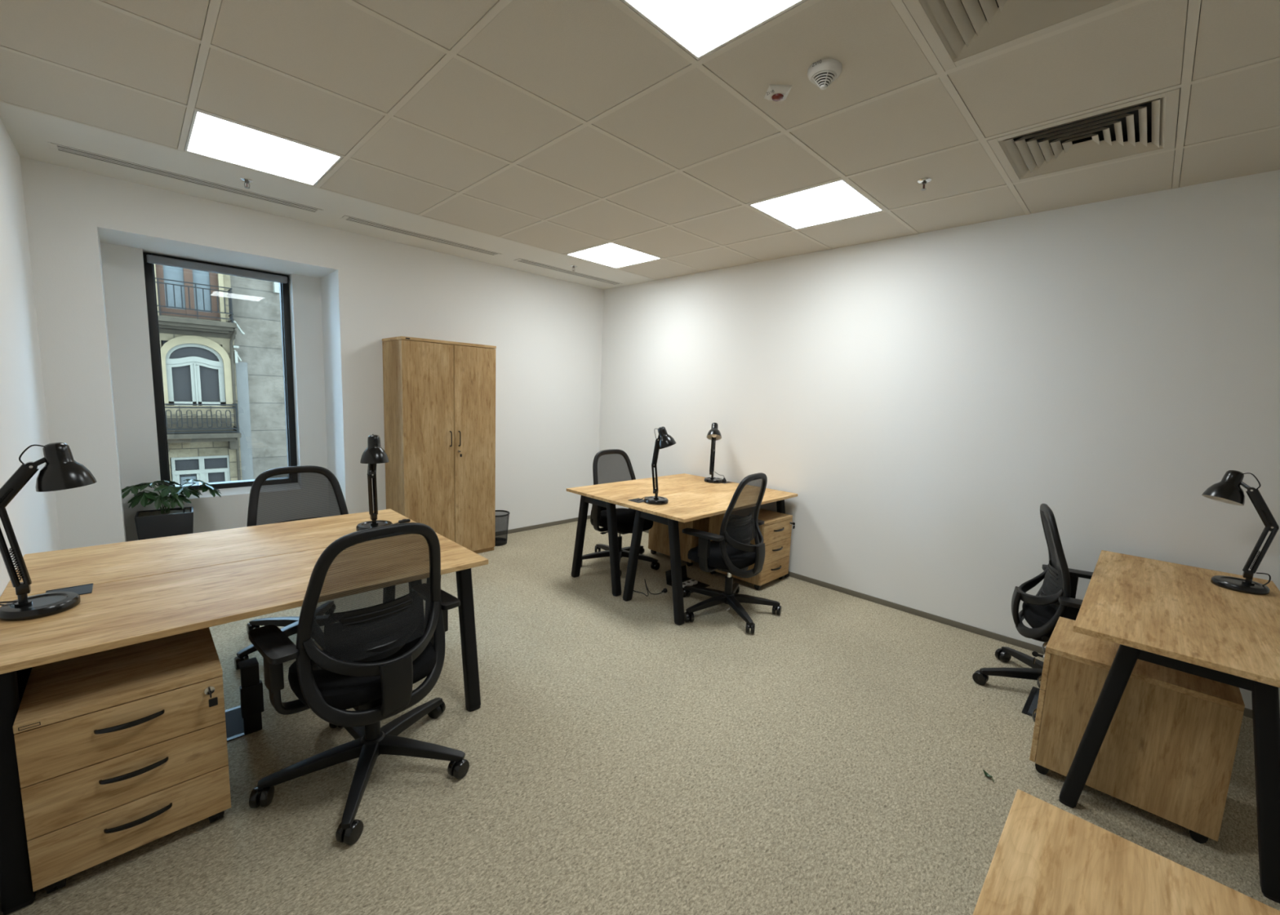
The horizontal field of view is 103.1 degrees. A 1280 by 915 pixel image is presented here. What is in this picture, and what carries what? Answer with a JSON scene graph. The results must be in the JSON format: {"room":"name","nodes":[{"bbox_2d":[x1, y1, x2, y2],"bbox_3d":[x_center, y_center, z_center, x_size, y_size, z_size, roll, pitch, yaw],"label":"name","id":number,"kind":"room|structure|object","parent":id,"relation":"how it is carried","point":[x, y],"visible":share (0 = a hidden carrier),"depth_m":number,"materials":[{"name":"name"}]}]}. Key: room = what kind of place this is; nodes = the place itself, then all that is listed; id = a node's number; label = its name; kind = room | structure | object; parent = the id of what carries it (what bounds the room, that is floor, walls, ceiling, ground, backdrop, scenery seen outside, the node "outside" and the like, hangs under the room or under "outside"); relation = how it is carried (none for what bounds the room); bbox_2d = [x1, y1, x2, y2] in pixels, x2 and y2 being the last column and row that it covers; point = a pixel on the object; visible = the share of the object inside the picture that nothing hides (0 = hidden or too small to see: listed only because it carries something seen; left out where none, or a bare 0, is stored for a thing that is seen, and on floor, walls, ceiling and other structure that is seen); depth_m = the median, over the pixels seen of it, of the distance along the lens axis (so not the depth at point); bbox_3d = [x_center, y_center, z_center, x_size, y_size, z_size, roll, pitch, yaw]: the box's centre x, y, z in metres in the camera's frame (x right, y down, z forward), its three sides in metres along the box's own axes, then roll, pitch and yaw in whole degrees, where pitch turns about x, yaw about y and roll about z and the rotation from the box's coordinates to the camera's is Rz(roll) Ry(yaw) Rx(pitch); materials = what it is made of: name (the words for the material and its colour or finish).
{"room":"open-plan office","nodes":[
{"label":"open-plan office","id":0,"kind":"room"},
{"bbox_2d":[0,118,61,596],"bbox_3d":[-1.345,-0.082,0.714,0.200,2.797,6.018,-5,10,-45],"label":"wall","id":1,"kind":"structure","parent":0,"point":[32,513],"depth_m":2.33,"materials":[{"name":"white paint"}]},
{"bbox_2d":[19,142,604,550],"bbox_3d":[-2.199,-0.604,4.626,4.555,2.797,0.782,-5,10,-45],"label":"wall","id":2,"kind":"structure","parent":0,"point":[89,234],"depth_m":3.94,"materials":[{"name":"white paint"}]},
{"bbox_2d":[142,252,297,493],"bbox_3d":[-3.254,-0.603,4.001,0.893,1.741,0.170,-5,10,-45],"label":"window","id":3,"kind":"structure","parent":2,"relation":"in","point":[149,275],"depth_m":3.78,"materials":[{"name":"black metal"}]},
{"bbox_2d":[144,253,288,284],"bbox_3d":[-3.140,-1.408,3.818,0.829,0.060,0.060,-5,10,-45],"label":"roller blind","id":4,"kind":"object","parent":3,"relation":"attached to","point":[150,259],"visible":1,"depth_m":3.77,"materials":[{"name":"grey"}]},
{"bbox_2d":[496,515,590,535],"bbox_3d":[-1.440,0.763,5.050,2.629,0.040,0.009,-5,10,-45],"label":"baseboard","id":5,"kind":"structure","parent":2,"relation":"attached to","point":[566,521],"depth_m":5.45,"materials":[{"name":"plastic"}]},
{"bbox_2d":[0,0,1279,289],"bbox_3d":[0.249,-1.499,2.085,4.555,0.200,6.418,-5,10,-45],"label":"ceiling","id":6,"kind":"structure","parent":0,"point":[541,131],"depth_m":2.06,"materials":[{"name":"paint"}]},
{"bbox_2d":[47,142,324,213],"bbox_3d":[-2.583,-1.641,3.012,1.210,0.033,0.110,-5,10,-45],"label":"ceiling vent","id":7,"kind":"object","parent":6,"relation":"in","point":[53,146],"visible":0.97,"depth_m":2.92,"materials":[{"name":"metal"}]},
{"bbox_2d":[240,177,253,188],"bbox_3d":[-2.276,-1.585,2.942,0.064,0.048,0.064,-5,10,-45],"label":"sprinkler","id":8,"kind":"object","parent":6,"relation":"attached to","point":[246,180],"visible":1,"depth_m":2.93,"materials":[{"name":"silver metal"}]},
{"bbox_2d":[184,110,342,186],"bbox_3d":[-1.920,-1.564,2.592,0.572,0.029,0.572,-5,10,-45],"label":"recessed light","id":9,"kind":"object","parent":6,"relation":"in","point":[211,136],"visible":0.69,"depth_m":2.56,"materials":[{"name":"white plastic"}]},
{"bbox_2d":[341,215,502,256],"bbox_3d":[-1.638,-1.720,3.950,1.203,0.033,0.110,-5,10,-45],"label":"ceiling vent","id":10,"kind":"object","parent":6,"relation":"in","point":[344,217],"visible":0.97,"depth_m":3.88,"materials":[{"name":"grey metal"}]},
{"bbox_2d":[513,258,622,285],"bbox_3d":[-0.653,-1.803,4.928,1.240,0.033,0.110,-5,10,-45],"label":"ceiling vent","id":11,"kind":"object","parent":6,"relation":"in","point":[522,260],"visible":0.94,"depth_m":4.87,"materials":[{"name":"metal"}]},
{"bbox_2d":[570,265,577,271],"bbox_3d":[-0.608,-1.733,4.656,0.064,0.048,0.064,-5,10,-45],"label":"sprinkler","id":12,"kind":"object","parent":6,"relation":"attached to","point":[572,266],"visible":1,"depth_m":4.65,"materials":[{"name":"silver metal"}]},
{"bbox_2d":[567,242,661,268],"bbox_3d":[-0.220,-1.707,4.280,0.572,0.029,0.572,-5,10,-45],"label":"recessed light","id":13,"kind":"object","parent":6,"relation":"in","point":[611,255],"visible":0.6,"depth_m":4.27,"materials":[{"name":"white plastic"}]},
{"bbox_2d":[621,0,805,59],"bbox_3d":[0.197,-1.323,1.334,0.572,0.029,0.572,-5,10,-45],"label":"recessed light","id":14,"kind":"object","parent":6,"relation":"in","point":[700,28],"visible":1,"depth_m":1.54,"materials":[{"name":"white plastic"}]},
{"bbox_2d":[764,84,791,101],"bbox_3d":[0.511,-1.354,1.898,0.088,0.032,0.082,2,7,0],"label":"indicator","id":15,"kind":"object","parent":6,"relation":"attached to","point":[775,92],"visible":1,"depth_m":1.88,"materials":[{"name":"white plastic"}]},
{"bbox_2d":[748,179,884,229],"bbox_3d":[1.049,-1.499,3.020,0.572,0.029,0.572,-5,10,-45],"label":"recessed light","id":16,"kind":"object","parent":6,"relation":"in","point":[838,200],"visible":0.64,"depth_m":3.00,"materials":[{"name":"white plastic"}]},
{"bbox_2d":[807,58,842,89],"bbox_3d":[0.638,-1.314,1.762,0.116,0.067,0.114,-5,10,-45],"label":"smoke detector","id":17,"kind":"object","parent":6,"relation":"attached to","point":[822,73],"visible":1,"depth_m":1.74,"materials":[{"name":"white plastic"}]},
{"bbox_2d":[917,177,931,191],"bbox_3d":[1.453,-1.395,2.598,0.064,0.048,0.064,-5,10,-45],"label":"sprinkler","id":18,"kind":"object","parent":6,"relation":"attached to","point":[923,181],"visible":1,"depth_m":2.59,"materials":[{"name":"silver metal"}]},
{"bbox_2d":[902,0,1137,71],"bbox_3d":[1.046,-1.325,1.332,0.572,0.107,0.572,-5,10,-45],"label":"ceiling vent","id":19,"kind":"object","parent":6,"relation":"in","point":[958,33],"visible":1,"depth_m":1.51,"materials":[{"name":"silver metal"}]},
{"bbox_2d":[986,59,1183,183],"bbox_3d":[1.896,-1.396,2.176,0.572,0.107,0.572,-5,10,-45],"label":"ceiling vent","id":20,"kind":"object","parent":6,"relation":"in","point":[1148,125],"visible":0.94,"depth_m":2.19,"materials":[{"name":"silver metal"}]},
{"bbox_2d":[0,519,1279,914],"bbox_3d":[-0.065,1.201,2.630,4.755,0.120,7.200,-5,10,-45],"label":"floor","id":21,"kind":"structure","parent":0,"point":[829,757],"depth_m":1.94,"materials":[{"name":"carpet"}]},
{"bbox_2d":[13,627,231,893],"bbox_3d":[-1.659,0.927,1.670,0.425,0.535,0.553,-5,10,-45],"label":"drawer pedestal","id":22,"kind":"object","parent":21,"relation":"on","point":[120,750],"visible":1,"depth_m":1.50,"materials":[{"name":"brown wood"}]},
{"bbox_2d":[121,479,222,540],"bbox_3d":[-3.327,0.520,3.622,0.559,0.726,0.278,-4,9,-41],"label":"potted plant","id":23,"kind":"object","parent":21,"relation":"on","point":[164,522],"visible":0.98,"depth_m":3.54,"materials":[{"name":"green plant"}]},
{"bbox_2d":[0,509,415,599],"bbox_3d":[-1.817,0.742,2.413,1.420,0.714,0.596,-5,10,-45],"label":"desk","id":24,"kind":"object","parent":21,"relation":"on","point":[116,562],"visible":0.35,"depth_m":2.17,"materials":[{"name":"brown wood"}]},
{"bbox_2d":[355,434,399,531],"bbox_3d":[-1.345,0.128,2.613,0.214,0.491,0.170,-2,8,-29],"label":"desk lamp","id":25,"kind":"object","parent":24,"relation":"on","point":[374,455],"visible":0.95,"depth_m":2.58,"materials":[{"name":"black metal"}]},
{"bbox_2d":[398,519,410,523],"bbox_3d":[-1.290,0.347,2.781,0.022,0.019,0.060,7,9,34],"label":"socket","id":26,"kind":"object","parent":24,"relation":"on","point":[403,521],"visible":0.94,"depth_m":2.77,"materials":[{"name":"black plastic"}]},
{"bbox_2d":[225,705,251,742],"bbox_3d":[-1.770,1.133,2.123,0.270,0.006,0.250,-5,10,-45],"label":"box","id":27,"kind":"object","parent":21,"relation":"on","point":[233,719],"visible":0.18,"depth_m":2.16,"materials":[{"name":"blue plastic"}]},
{"bbox_2d":[0,532,488,914],"bbox_3d":[-1.394,0.811,1.992,1.420,0.714,0.596,-5,10,-45],"label":"desk","id":28,"kind":"object","parent":21,"relation":"on","point":[131,611],"visible":0.57,"depth_m":1.61,"materials":[{"name":"brown wood"}]},
{"bbox_2d":[0,442,97,621],"bbox_3d":[-1.872,0.215,1.600,0.239,0.526,0.202,-5,10,-45],"label":"desk lamp","id":29,"kind":"object","parent":28,"relation":"on","point":[60,471],"visible":1,"depth_m":1.56,"materials":[{"name":"black metal"}]},
{"bbox_2d":[45,583,93,595],"bbox_3d":[-1.950,0.459,1.735,0.110,0.004,0.106,-5,10,-45],"label":"socket","id":30,"kind":"object","parent":28,"relation":"attached to","point":[84,588],"visible":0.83,"depth_m":1.75,"materials":[{"name":"black plastic"}]},
{"bbox_2d":[238,657,264,735],"bbox_3d":[-1.605,0.990,2.101,0.074,0.308,0.060,-5,10,-45],"label":"cable riser","id":31,"kind":"object","parent":21,"relation":"on","point":[251,695],"visible":1,"depth_m":2.09,"materials":[{"name":"black plastic"}]},
{"bbox_2d":[234,465,348,670],"bbox_3d":[-1.849,0.552,2.825,0.706,0.977,0.695,-5,10,-45],"label":"office chair","id":32,"kind":"object","parent":21,"relation":"on","point":[291,493],"visible":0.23,"depth_m":2.87,"materials":[{"name":"black plastic"}]},
{"bbox_2d":[248,522,469,844],"bbox_3d":[-1.037,0.699,1.908,0.697,0.977,0.723,8,9,39],"label":"office chair","id":33,"kind":"object","parent":21,"relation":"on","point":[374,604],"visible":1,"depth_m":1.76,"materials":[{"name":"black plastic"}]},
{"bbox_2d":[382,336,496,553],"bbox_3d":[-1.687,-0.056,4.345,0.789,1.820,0.446,-5,10,-45],"label":"storage cabinet","id":34,"kind":"object","parent":21,"relation":"on","point":[439,396],"visible":0.94,"depth_m":4.16,"materials":[{"name":"brown wood"}]},
{"bbox_2d":[494,510,510,546],"bbox_3d":[-1.352,0.668,4.803,0.234,0.297,0.234,-5,10,-45],"label":"waste bin","id":35,"kind":"object","parent":21,"relation":"on","point":[499,541],"visible":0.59,"depth_m":4.75,"materials":[{"name":"black metal"}]},
{"bbox_2d":[580,448,659,576],"bbox_3d":[-0.181,0.428,4.349,0.716,0.977,0.713,-5,10,-45],"label":"office chair","id":36,"kind":"object","parent":21,"relation":"on","point":[612,465],"visible":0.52,"depth_m":4.31,"materials":[{"name":"black plastic"}]},
{"bbox_2d":[633,578,667,596],"bbox_3d":[0.046,0.961,3.752,0.307,0.087,0.132,3,7,10],"label":"lead","id":37,"kind":"object","parent":21,"relation":"on","point":[664,590],"visible":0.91,"depth_m":3.76,"materials":[{"name":"black plastic"}]},
{"bbox_2d":[566,473,735,596],"bbox_3d":[0.132,0.585,4.285,1.438,0.714,0.596,-5,10,-45],"label":"desk","id":38,"kind":"object","parent":21,"relation":"on","point":[606,495],"visible":0.75,"depth_m":3.93,"materials":[{"name":"brown wood"}]},
{"bbox_2d":[703,422,724,483],"bbox_3d":[0.666,-0.044,4.492,0.170,0.524,0.170,-5,10,-45],"label":"desk lamp","id":39,"kind":"object","parent":38,"relation":"on","point":[713,434],"visible":1,"depth_m":4.50,"materials":[{"name":"black metal"}]},
{"bbox_2d":[648,516,709,566],"bbox_3d":[0.397,0.636,4.654,0.425,0.535,0.553,-5,10,-45],"label":"drawer pedestal","id":40,"kind":"object","parent":21,"relation":"on","point":[658,538],"visible":0.31,"depth_m":4.43,"materials":[{"name":"brown wood"}]},
{"bbox_2d":[665,564,710,593],"bbox_3d":[0.371,0.942,3.953,0.240,0.099,0.258,-5,10,-45],"label":"box","id":41,"kind":"object","parent":21,"relation":"on","point":[686,581],"visible":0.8,"depth_m":3.97,"materials":[{"name":"black plastic"}]},
{"bbox_2d":[684,580,693,586],"bbox_3d":[0.377,0.981,3.953,0.045,0.020,0.060,-5,10,-45],"label":"socket","id":42,"kind":"object","parent":41,"relation":"attached to","point":[690,583],"depth_m":3.94,"materials":[{"name":"white plastic"}]},
{"bbox_2d":[688,578,697,584],"bbox_3d":[0.416,0.977,3.992,0.045,0.020,0.060,-5,10,-45],"label":"socket","id":43,"kind":"object","parent":41,"relation":"attached to","point":[694,582],"depth_m":3.98,"materials":[{"name":"white plastic"}]},
{"bbox_2d":[618,482,797,625],"bbox_3d":[0.556,0.654,3.865,1.438,0.714,0.596,-5,10,-45],"label":"desk","id":44,"kind":"object","parent":21,"relation":"on","point":[686,506],"visible":0.69,"depth_m":3.48,"materials":[{"name":"brown wood"}]},
{"bbox_2d":[627,497,644,502],"bbox_3d":[-0.009,0.304,3.592,0.110,0.004,0.106,-5,10,-45],"label":"socket","id":45,"kind":"object","parent":44,"relation":"on","point":[636,500],"visible":0.88,"depth_m":3.58,"materials":[{"name":"black plastic"}]},
{"bbox_2d":[637,426,675,505],"bbox_3d":[0.129,0.049,3.538,0.190,0.534,0.218,-5,10,-45],"label":"desk lamp","id":46,"kind":"object","parent":44,"relation":"on","point":[664,440],"visible":1,"depth_m":3.50,"materials":[{"name":"black metal"}]},
{"bbox_2d":[681,472,782,633],"bbox_3d":[0.585,0.575,3.464,0.696,0.989,0.723,8,9,39],"label":"office chair","id":47,"kind":"object","parent":21,"relation":"on","point":[731,551],"visible":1,"depth_m":3.30,"materials":[{"name":"black plastic"}]},
{"bbox_2d":[708,508,795,590],"bbox_3d":[0.908,0.719,4.150,0.425,0.535,0.553,-5,10,-45],"label":"drawer pedestal","id":48,"kind":"object","parent":21,"relation":"on","point":[776,529],"visible":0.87,"depth_m":3.99,"materials":[{"name":"brown wood"}]},
{"bbox_2d":[982,769,994,782],"bbox_3d":[1.385,1.264,2.017,0.020,0.015,0.053,0,7,-15],"label":"fallen leaf","id":49,"kind":"object","parent":21,"relation":"on","point":[986,774],"visible":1,"depth_m":2.03,"materials":[{"name":"green plant"}]},
{"bbox_2d":[1021,686,1039,718],"bbox_3d":[2.050,1.238,2.494,0.330,0.006,0.240,-5,10,-45],"label":"box","id":50,"kind":"object","parent":21,"relation":"on","point":[1034,691],"visible":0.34,"depth_m":2.54,"materials":[{"name":"black plastic"}]},
{"bbox_2d":[972,503,1093,684],"bbox_3d":[2.154,0.745,2.553,0.726,0.977,0.705,7,8,32],"label":"office chair","id":51,"kind":"object","parent":21,"relation":"on","point":[1055,598],"visible":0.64,"depth_m":2.59,"materials":[{"name":"black plastic"}]},
{"bbox_2d":[972,789,1279,914],"bbox_3d":[0.445,1.089,0.348,1.420,0.714,0.596,-5,10,-45],"label":"desk","id":52,"kind":"object","parent":21,"relation":"on","point":[1047,860],"visible":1,"depth_m":0.82,"materials":[{"name":"brown wood"}]},
{"bbox_2d":[1029,616,1244,843],"bbox_3d":[1.904,1.025,2.021,0.425,0.535,0.553,-5,10,-45],"label":"drawer pedestal","id":53,"kind":"object","parent":21,"relation":"on","point":[1167,751],"visible":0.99,"depth_m":1.82,"materials":[{"name":"brown wood"}]},
{"bbox_2d":[1058,550,1279,903],"bbox_3d":[2.227,0.938,2.126,1.420,0.714,0.596,-5,10,-45],"label":"desk","id":54,"kind":"object","parent":21,"relation":"on","point":[1166,614],"visible":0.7,"depth_m":1.79,"materials":[{"name":"brown wood"}]},
{"bbox_2d":[1201,470,1279,595],"bbox_3d":[2.644,0.319,2.250,0.170,0.516,0.243,-5,10,-45],"label":"desk lamp","id":55,"kind":"object","parent":54,"relation":"on","point":[1228,490],"visible":1,"depth_m":2.22,"materials":[{"name":"black metal"}]},
{"bbox_2d":[599,158,1279,710],"bbox_3d":[1.740,-0.342,3.777,0.200,2.797,6.018,-5,10,-45],"label":"wall","id":56,"kind":"structure","parent":0,"point":[921,398],"depth_m":3.19,"materials":[{"name":"white paint"}]},
{"bbox_2d":[644,529,1253,718],"bbox_3d":[1.612,1.031,3.875,0.009,0.040,6.018,-5,10,-45],"label":"baseboard","id":57,"kind":"structure","parent":56,"relation":"attached to","point":[1247,713],"depth_m":3.49,"materials":[{"name":"grey plastic"}]},
{"label":"outside","id":58,"kind":"structure","parent":0,"visible":0},
{"bbox_3d":[-8.818,2.834,10.908,26.000,0.100,16.250,-5,10,-45],"label":"ground","id":59,"kind":"structure","parent":58,"visible":0},
{"bbox_2d":[154,263,244,484],"bbox_3d":[-15.531,-1.805,11.599,10.016,8.400,4.750,-5,10,-45],"label":"apartment building","id":60,"kind":"structure","parent":59,"relation":"on","point":[197,325],"depth_m":13.23,"materials":[{"name":"stone"}]},
{"bbox_2d":[162,265,211,312],"bbox_3d":[-11.622,-4.803,13.019,0.910,2.300,0.020,-5,10,-45],"label":"door curtain","id":61,"kind":"object","parent":60,"relation":"hanging from","point":[171,273],"depth_m":13.01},
{"bbox_2d":[230,275,287,479],"bbox_3d":[-9.153,-2.512,18.476,9.190,8.600,3.950,-5,10,-45],"label":"neighbouring building","id":62,"kind":"structure","parent":59,"relation":"on","point":[255,303],"depth_m":14.36,"materials":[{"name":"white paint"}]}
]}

